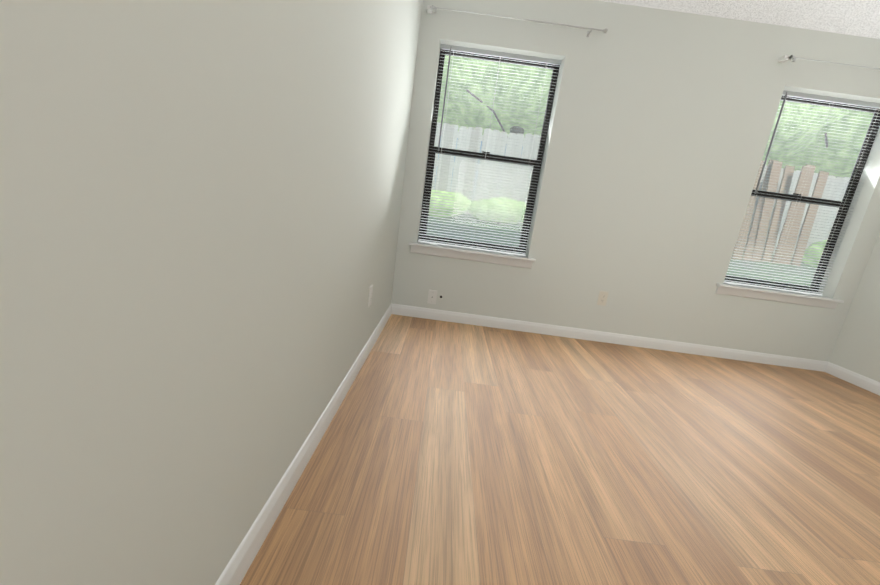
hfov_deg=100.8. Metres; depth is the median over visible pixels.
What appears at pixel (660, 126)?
wall
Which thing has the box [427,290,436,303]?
outlet
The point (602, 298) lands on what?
outlet
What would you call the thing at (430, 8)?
curtain rod
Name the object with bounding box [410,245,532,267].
apron
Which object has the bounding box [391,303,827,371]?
baseboard
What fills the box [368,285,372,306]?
outlet
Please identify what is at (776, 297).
apron
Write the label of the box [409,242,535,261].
window sill
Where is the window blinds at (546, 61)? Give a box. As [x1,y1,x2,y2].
[418,44,561,255]
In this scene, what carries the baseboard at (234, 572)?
attached to the wall at (200, 205)
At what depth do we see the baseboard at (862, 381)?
2.84 m
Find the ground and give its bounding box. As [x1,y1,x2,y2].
[426,214,815,285]
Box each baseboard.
[215,304,391,584]
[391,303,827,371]
[824,362,879,395]
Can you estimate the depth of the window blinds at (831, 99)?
2.88 m
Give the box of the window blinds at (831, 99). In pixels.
[724,90,879,295]
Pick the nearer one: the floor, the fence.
the floor
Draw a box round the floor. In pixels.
[240,314,879,584]
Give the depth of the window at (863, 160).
2.89 m
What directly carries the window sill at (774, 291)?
attached to the wall at (660, 126)
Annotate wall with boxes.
[0,0,422,584]
[391,0,879,361]
[828,233,879,381]
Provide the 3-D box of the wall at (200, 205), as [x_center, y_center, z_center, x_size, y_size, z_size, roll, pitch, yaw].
[-0.371,-0.878,0.259,0.200,3.300,5.394,8,13,0]
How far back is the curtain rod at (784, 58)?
2.51 m
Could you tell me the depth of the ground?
5.55 m
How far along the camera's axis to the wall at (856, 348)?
2.83 m
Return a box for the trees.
[437,55,873,188]
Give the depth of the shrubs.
5.73 m
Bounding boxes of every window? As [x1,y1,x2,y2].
[418,48,559,253]
[725,96,879,292]
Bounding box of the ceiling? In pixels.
[597,0,879,38]
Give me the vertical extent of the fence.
2.686 m
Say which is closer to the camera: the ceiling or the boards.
the ceiling
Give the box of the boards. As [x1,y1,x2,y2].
[732,159,828,265]
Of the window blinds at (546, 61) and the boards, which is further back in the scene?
the boards
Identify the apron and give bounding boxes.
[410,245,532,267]
[715,286,838,308]
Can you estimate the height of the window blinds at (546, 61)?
1.460 m
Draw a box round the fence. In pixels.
[431,122,849,256]
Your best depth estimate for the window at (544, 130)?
2.88 m
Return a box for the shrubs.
[428,189,826,267]
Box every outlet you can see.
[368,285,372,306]
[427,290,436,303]
[597,291,608,305]
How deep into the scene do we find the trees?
6.02 m
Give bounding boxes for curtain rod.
[427,5,607,36]
[778,55,879,69]
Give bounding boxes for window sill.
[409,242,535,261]
[716,283,843,302]

